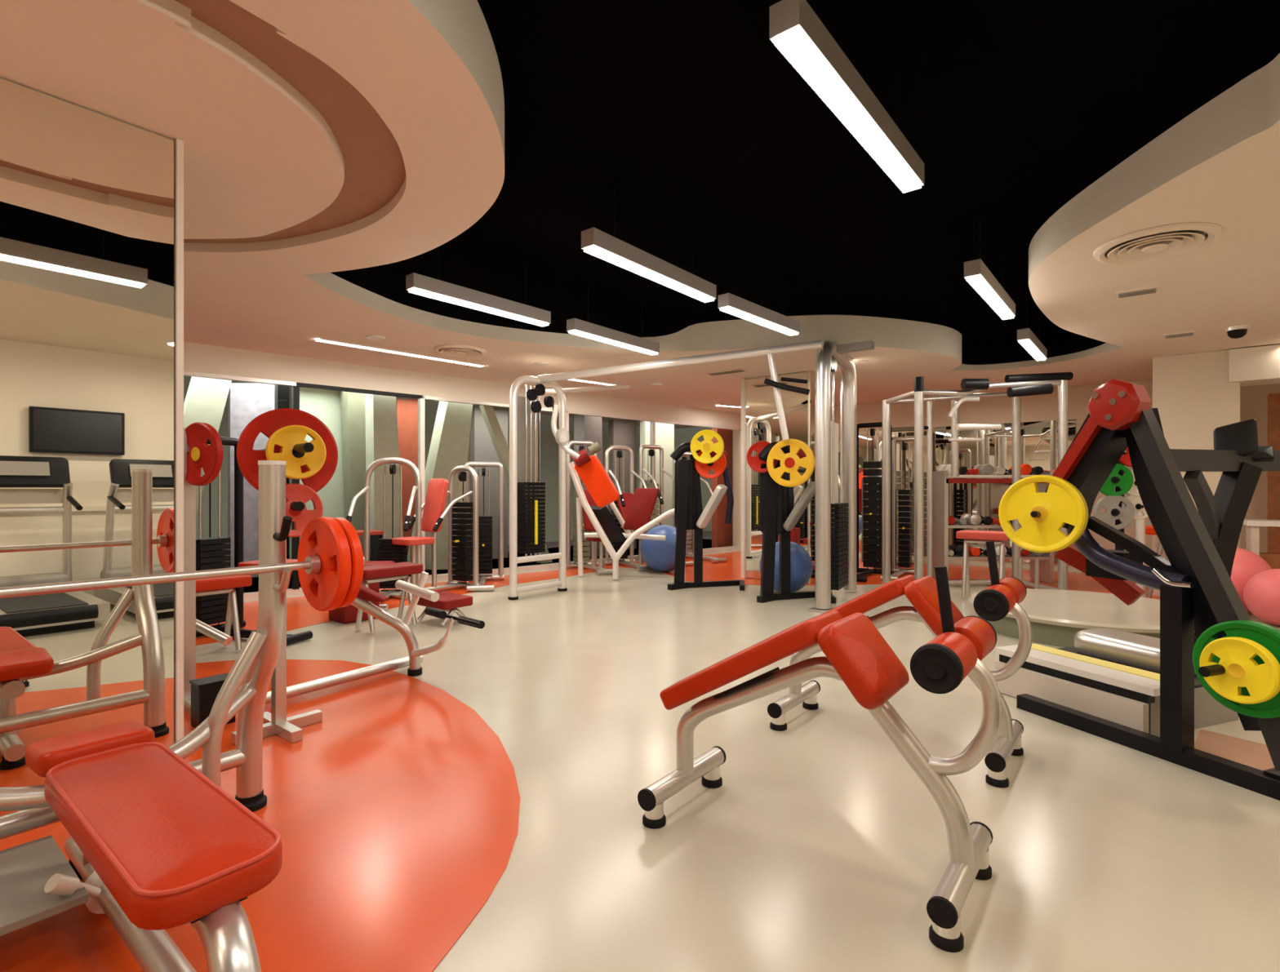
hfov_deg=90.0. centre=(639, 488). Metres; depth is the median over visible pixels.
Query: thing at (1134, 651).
hood
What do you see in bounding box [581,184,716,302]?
lamp
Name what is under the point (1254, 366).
trim
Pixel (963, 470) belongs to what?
dumbbell
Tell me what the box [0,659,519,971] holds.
inlay
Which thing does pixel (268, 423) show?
weight plate
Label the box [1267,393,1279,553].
door frame
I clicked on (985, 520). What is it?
dumbbell
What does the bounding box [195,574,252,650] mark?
bench
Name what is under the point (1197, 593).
press
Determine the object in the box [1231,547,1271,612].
exercise ball
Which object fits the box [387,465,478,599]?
machine
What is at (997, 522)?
dumbbell
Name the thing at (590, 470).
machine
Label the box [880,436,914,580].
machine
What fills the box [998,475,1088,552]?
weight plate
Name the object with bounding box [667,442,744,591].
machine
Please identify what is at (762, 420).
mirror
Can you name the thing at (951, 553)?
dumbbell
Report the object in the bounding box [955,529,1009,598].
bench
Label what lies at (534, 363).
recessed light
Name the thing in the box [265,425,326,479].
weight plate
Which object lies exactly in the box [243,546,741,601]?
baseboard
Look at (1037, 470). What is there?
dumbbell
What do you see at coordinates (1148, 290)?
ceiling vent
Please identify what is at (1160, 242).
ceiling vent
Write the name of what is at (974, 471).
dumbbell
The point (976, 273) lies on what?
lamp
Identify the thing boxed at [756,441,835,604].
machine
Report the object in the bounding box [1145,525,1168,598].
bench
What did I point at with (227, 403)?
window
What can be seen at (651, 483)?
machine
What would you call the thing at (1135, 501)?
weight plate
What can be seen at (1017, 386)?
exercise machine
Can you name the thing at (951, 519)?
dumbbell
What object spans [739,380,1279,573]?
wall
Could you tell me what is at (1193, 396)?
wall column
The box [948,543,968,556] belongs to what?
dumbbell
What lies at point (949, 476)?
shelf
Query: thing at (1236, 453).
exercise machine
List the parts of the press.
arm, press arm, curved arm, handle, post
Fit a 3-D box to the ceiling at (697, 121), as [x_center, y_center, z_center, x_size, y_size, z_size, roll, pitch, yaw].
[0.632,-1.910,5.236,13.500,0.100,17.000,0,0,38]
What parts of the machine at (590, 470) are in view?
rail, rail, frame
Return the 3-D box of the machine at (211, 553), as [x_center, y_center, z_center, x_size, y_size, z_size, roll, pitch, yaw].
[-3.127,0.380,5.098,1.004,1.628,0.580,0,0,21]
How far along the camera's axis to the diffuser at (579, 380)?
8.83 m
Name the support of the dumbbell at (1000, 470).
on the dumbbell rack
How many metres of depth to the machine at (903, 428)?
10.17 m
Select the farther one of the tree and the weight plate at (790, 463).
the weight plate at (790, 463)
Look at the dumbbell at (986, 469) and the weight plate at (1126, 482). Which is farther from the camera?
the dumbbell at (986, 469)
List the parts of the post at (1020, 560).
post, post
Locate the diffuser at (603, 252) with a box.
[584,245,714,302]
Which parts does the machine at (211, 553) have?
guide rod, guide rod, frame, seat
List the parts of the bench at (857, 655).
pad plate, backrest, seat, leg, handle, roller arm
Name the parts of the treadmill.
panel, rail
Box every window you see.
[183,370,296,594]
[292,382,422,589]
[419,395,567,576]
[565,410,653,562]
[651,419,741,549]
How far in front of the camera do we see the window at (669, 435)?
11.99 m
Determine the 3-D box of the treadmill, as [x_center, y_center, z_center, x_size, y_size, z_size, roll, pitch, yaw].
[2.639,1.025,3.565,0.840,0.350,0.857,0,0,-21]
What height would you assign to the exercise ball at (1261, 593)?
0.500 m
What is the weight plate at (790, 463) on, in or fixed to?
on the machine at (776, 517)
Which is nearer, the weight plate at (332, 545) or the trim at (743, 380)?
the weight plate at (332, 545)
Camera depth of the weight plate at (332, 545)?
2.31 m
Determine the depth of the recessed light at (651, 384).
8.95 m
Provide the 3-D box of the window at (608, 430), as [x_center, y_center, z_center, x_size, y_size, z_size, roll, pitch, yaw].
[-0.465,-0.035,10.340,1.867,2.310,0.070,0,0,-43]
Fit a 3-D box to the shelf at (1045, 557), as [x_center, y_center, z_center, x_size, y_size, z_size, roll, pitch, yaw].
[4.540,0.880,8.300,1.336,0.035,0.400,0,0,0]
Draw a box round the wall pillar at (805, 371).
[746,371,831,584]
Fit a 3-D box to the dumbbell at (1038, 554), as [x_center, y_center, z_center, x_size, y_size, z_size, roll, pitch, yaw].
[5.096,0.792,8.300,0.140,0.140,0.280,0,0,0]
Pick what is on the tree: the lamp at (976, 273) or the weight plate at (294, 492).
the weight plate at (294, 492)
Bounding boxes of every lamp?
[405,246,551,326]
[566,285,659,355]
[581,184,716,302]
[718,256,799,335]
[769,0,924,193]
[964,218,1015,319]
[1017,297,1047,360]
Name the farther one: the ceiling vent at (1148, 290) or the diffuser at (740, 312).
the diffuser at (740, 312)
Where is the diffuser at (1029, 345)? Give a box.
[1018,339,1045,360]
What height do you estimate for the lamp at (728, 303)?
0.465 m
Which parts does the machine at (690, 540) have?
frame, press arm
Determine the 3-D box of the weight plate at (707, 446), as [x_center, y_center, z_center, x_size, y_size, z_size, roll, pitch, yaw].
[0.792,-0.498,7.550,0.400,0.400,0.056,0,0,19]
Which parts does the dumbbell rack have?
frame, shelf rail, frame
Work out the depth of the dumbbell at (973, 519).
8.17 m
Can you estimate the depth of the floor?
2.34 m
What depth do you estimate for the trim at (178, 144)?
2.71 m
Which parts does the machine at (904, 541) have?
guide rod, frame, guide rod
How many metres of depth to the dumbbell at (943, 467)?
8.20 m
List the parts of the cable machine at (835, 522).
guide rod, guide rod, guide rod, guide rod, hanging arm, pull handle, guide rod, guide rod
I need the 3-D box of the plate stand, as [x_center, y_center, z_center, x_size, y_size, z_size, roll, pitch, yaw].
[4.722,0.357,6.300,0.467,1.675,0.467,0,0,-7]
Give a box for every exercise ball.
[640,524,687,572]
[759,541,813,592]
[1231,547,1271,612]
[1243,568,1279,626]
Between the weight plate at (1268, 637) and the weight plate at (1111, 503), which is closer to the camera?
the weight plate at (1268, 637)
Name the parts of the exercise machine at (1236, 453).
handrail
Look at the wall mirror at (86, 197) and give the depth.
2.46 m
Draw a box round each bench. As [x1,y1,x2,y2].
[0,460,292,971]
[195,571,484,704]
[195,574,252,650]
[355,562,422,632]
[417,591,472,626]
[637,566,1001,952]
[767,541,1032,787]
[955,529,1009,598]
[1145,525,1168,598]
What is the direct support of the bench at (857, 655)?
on the floor
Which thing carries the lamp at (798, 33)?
hanging from the ceiling at (697, 121)
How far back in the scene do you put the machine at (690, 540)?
10.99 m
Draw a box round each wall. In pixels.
[183,342,741,428]
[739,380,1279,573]
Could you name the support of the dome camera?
attached to the ceiling at (260, 159)
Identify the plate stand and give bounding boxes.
[1104,452,1143,551]
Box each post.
[183,427,195,715]
[1017,558,1039,589]
[1135,488,1145,597]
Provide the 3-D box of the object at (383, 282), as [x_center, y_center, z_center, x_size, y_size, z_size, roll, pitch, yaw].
[0.506,-1.705,4.213,10.938,0.310,5.678,0,0,-36]
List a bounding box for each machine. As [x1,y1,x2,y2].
[195,436,312,644]
[346,457,422,610]
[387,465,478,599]
[463,462,503,591]
[508,340,874,613]
[565,440,612,575]
[566,441,685,579]
[604,445,654,571]
[637,444,693,566]
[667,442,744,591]
[672,452,727,563]
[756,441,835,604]
[856,422,893,582]
[873,426,914,568]
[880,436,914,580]
[882,372,1073,590]
[1169,418,1279,644]
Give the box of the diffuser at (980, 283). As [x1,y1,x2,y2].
[965,275,1013,319]
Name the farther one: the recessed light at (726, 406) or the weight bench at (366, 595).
the recessed light at (726, 406)
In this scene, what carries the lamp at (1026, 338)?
hanging from the ceiling at (697, 121)
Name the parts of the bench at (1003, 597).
backrest, seat, leg, handle, roller arm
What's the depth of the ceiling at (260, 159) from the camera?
3.39 m
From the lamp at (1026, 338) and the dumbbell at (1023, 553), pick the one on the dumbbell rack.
the dumbbell at (1023, 553)
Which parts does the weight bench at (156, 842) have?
arm, adjuster knob, seat, arm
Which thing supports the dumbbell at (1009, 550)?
on the dumbbell rack
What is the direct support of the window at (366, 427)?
in the wall at (197, 357)
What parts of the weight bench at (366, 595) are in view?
frame, handle post, lever, handle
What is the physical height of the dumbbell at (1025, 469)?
0.140 m
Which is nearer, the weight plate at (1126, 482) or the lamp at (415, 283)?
the lamp at (415, 283)
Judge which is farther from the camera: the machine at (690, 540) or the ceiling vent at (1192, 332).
the machine at (690, 540)
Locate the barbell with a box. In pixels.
[0,555,364,598]
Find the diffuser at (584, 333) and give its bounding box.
[568,329,657,355]
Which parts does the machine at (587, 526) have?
frame, backrest, post, seat, seat post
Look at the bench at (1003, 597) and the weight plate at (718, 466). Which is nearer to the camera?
the bench at (1003, 597)
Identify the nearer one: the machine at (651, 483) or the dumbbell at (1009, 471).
the dumbbell at (1009, 471)
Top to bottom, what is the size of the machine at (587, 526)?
1.928 m
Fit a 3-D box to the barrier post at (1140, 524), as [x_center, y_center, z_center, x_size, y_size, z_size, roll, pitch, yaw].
[5.279,0.450,6.750,0.280,1.499,0.280,0,0,0]
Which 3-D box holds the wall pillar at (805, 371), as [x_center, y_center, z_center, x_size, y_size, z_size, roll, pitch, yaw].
[2.032,-0.140,8.662,0.920,2.676,0.860,0,0,38]
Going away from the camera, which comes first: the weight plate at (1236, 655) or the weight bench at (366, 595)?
the weight plate at (1236, 655)
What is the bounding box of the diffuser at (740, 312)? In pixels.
[720,306,798,335]
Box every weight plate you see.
[185,422,222,485]
[236,408,337,492]
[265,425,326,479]
[285,483,323,537]
[297,516,351,611]
[315,517,364,608]
[690,429,724,463]
[694,451,726,479]
[746,441,777,472]
[766,439,814,487]
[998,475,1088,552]
[1093,495,1134,529]
[1099,463,1133,495]
[1119,447,1132,466]
[1121,493,1148,519]
[1125,470,1139,496]
[1192,620,1279,718]
[1199,636,1279,704]
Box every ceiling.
[0,0,1279,413]
[380,0,1279,340]
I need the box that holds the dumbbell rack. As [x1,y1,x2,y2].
[932,471,1053,582]
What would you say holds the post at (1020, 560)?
on the floor
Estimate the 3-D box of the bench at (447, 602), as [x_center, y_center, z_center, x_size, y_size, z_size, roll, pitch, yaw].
[-1.773,1.073,5.750,0.501,0.242,0.322,0,0,38]
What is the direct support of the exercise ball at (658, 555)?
on the floor
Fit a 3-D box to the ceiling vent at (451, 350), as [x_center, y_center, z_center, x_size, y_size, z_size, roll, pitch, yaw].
[-1.918,-1.460,6.820,0.538,0.039,0.538,0,0,0]
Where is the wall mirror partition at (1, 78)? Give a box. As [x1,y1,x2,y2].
[0,78,173,140]
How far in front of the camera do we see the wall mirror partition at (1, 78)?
2.48 m
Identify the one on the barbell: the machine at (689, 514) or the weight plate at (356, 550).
the weight plate at (356, 550)
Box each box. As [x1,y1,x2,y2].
[189,673,235,728]
[328,579,379,623]
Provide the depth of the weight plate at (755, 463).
6.90 m
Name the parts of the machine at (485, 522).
guide rod, guide rod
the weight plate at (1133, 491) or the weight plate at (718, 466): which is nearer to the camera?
the weight plate at (1133, 491)
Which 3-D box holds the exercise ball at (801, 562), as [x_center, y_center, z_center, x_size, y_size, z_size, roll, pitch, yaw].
[1.686,0.900,7.400,0.600,0.600,0.600,0,0,0]
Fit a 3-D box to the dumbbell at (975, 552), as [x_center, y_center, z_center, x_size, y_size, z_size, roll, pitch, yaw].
[4.291,0.806,8.300,0.112,0.112,0.280,0,0,0]
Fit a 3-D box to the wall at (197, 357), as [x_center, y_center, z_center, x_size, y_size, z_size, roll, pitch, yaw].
[-3.544,-1.340,7.507,15.056,0.300,0.120,0,0,-43]
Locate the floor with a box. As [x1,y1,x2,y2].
[195,550,1279,971]
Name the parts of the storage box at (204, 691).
lid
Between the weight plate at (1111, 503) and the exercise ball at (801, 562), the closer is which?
the weight plate at (1111, 503)
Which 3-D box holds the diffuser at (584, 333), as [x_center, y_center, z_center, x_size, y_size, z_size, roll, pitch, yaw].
[-0.227,-1.398,6.159,0.080,0.014,1.216,0,0,39]
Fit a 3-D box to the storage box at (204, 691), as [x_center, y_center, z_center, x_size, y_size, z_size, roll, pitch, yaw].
[-2.175,1.083,3.262,0.130,0.228,0.170,0,0,38]
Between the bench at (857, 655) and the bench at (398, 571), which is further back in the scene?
the bench at (398, 571)
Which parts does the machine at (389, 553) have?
press arm, seat, guide rod, frame, guide rod, press arm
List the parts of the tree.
post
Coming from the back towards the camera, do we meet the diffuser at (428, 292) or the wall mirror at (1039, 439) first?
the wall mirror at (1039, 439)
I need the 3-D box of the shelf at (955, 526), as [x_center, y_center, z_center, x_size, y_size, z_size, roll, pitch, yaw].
[4.540,0.480,8.300,1.336,0.035,0.400,0,0,0]
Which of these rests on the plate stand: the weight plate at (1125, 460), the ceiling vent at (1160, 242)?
the weight plate at (1125, 460)
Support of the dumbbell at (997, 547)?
on the dumbbell rack
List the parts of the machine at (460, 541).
seat, seat post, press arm, post, backrest, press arm, guide rod, frame, guide rod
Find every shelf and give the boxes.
[948,475,1049,478]
[948,524,1022,528]
[948,554,1049,559]
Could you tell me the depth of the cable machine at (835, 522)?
6.95 m
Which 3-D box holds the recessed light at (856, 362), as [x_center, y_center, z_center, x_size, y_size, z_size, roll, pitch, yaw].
[2.548,-1.474,7.418,0.180,0.012,0.180,0,0,0]
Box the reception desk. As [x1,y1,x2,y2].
[1243,519,1279,568]
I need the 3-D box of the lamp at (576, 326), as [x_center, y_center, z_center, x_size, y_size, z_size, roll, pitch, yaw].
[-0.227,-1.623,6.159,0.100,0.465,1.246,0,0,39]
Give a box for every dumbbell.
[936,464,951,475]
[948,515,955,524]
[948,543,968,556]
[948,549,954,556]
[954,517,966,524]
[959,466,968,475]
[960,513,981,524]
[964,468,979,475]
[968,546,980,556]
[973,464,994,475]
[978,548,987,555]
[979,515,992,524]
[985,544,1006,555]
[989,466,1005,475]
[991,517,1000,524]
[1003,468,1012,475]
[1004,546,1012,555]
[1009,464,1031,475]
[1020,549,1030,556]
[1021,548,1044,556]
[1028,466,1043,475]
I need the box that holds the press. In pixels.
[1016,379,1279,800]
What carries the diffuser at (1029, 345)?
attached to the lamp at (1026, 338)
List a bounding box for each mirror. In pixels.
[0,78,173,816]
[745,372,835,583]
[838,419,1075,564]
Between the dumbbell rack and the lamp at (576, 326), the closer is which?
the lamp at (576, 326)
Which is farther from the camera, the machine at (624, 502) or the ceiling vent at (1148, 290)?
the machine at (624, 502)
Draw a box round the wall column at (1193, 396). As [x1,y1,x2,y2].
[1152,350,1239,595]
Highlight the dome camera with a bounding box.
[1224,324,1249,338]
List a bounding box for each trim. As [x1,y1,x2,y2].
[173,138,183,743]
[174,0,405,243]
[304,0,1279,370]
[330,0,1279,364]
[741,378,746,578]
[1228,344,1279,386]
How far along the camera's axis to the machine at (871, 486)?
8.98 m
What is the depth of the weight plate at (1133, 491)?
6.19 m
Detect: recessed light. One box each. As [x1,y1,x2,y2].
[315,337,486,367]
[365,335,385,340]
[533,362,548,365]
[567,378,631,386]
[649,382,662,385]
[715,404,741,408]
[853,360,867,364]
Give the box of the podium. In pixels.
[968,588,1195,647]
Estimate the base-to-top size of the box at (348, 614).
0.408 m
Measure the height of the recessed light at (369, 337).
0.012 m
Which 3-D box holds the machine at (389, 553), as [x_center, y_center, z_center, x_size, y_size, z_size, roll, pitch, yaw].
[-2.719,0.420,6.719,0.640,1.548,1.004,0,0,-6]
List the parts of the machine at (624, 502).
guide rod, press arm, frame, guide rod, backrest, post, press arm, seat post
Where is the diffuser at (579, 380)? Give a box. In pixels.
[570,379,614,385]
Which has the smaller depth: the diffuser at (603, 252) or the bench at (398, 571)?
the diffuser at (603, 252)
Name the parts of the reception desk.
panel, drawer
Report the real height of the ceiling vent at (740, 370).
0.022 m
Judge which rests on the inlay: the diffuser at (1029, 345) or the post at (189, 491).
the post at (189, 491)
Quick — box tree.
[231,410,322,746]
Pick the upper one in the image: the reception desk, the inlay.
the reception desk
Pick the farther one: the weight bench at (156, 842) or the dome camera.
the dome camera
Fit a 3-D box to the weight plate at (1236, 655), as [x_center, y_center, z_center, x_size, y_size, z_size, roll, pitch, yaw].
[2.329,0.704,2.487,0.045,0.250,0.250,0,0,-21]
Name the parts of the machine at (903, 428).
frame, guide rod, press arm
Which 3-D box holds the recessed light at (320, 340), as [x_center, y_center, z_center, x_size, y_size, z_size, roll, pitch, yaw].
[-2.533,-1.474,7.002,0.140,0.012,1.885,0,0,44]
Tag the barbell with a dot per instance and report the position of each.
(312, 564)
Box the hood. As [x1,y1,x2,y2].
[1074,628,1195,675]
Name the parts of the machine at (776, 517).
panel, arm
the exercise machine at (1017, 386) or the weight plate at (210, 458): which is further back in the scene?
the exercise machine at (1017, 386)
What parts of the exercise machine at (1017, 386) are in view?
post, post, post, post, post, post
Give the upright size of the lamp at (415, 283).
0.465 m
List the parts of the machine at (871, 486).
guide rod, guide rod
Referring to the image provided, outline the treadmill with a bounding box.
[995,628,1238,737]
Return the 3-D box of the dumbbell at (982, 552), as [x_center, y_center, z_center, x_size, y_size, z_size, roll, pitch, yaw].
[4.452,0.821,8.300,0.084,0.084,0.280,0,0,0]
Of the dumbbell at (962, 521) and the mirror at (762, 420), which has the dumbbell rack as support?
the dumbbell at (962, 521)
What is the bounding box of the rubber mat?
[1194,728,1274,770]
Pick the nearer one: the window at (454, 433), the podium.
the podium
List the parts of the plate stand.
post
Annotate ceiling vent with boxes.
[433,344,485,357]
[706,368,746,375]
[1093,222,1222,263]
[1115,284,1159,297]
[1163,330,1196,338]
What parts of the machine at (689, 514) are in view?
panel, arm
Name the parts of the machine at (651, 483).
guide rod, frame, press arm, guide rod, press arm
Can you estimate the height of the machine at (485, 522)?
1.548 m
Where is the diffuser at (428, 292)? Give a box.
[408,288,548,326]
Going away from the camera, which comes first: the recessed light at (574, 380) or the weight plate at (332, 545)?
the weight plate at (332, 545)

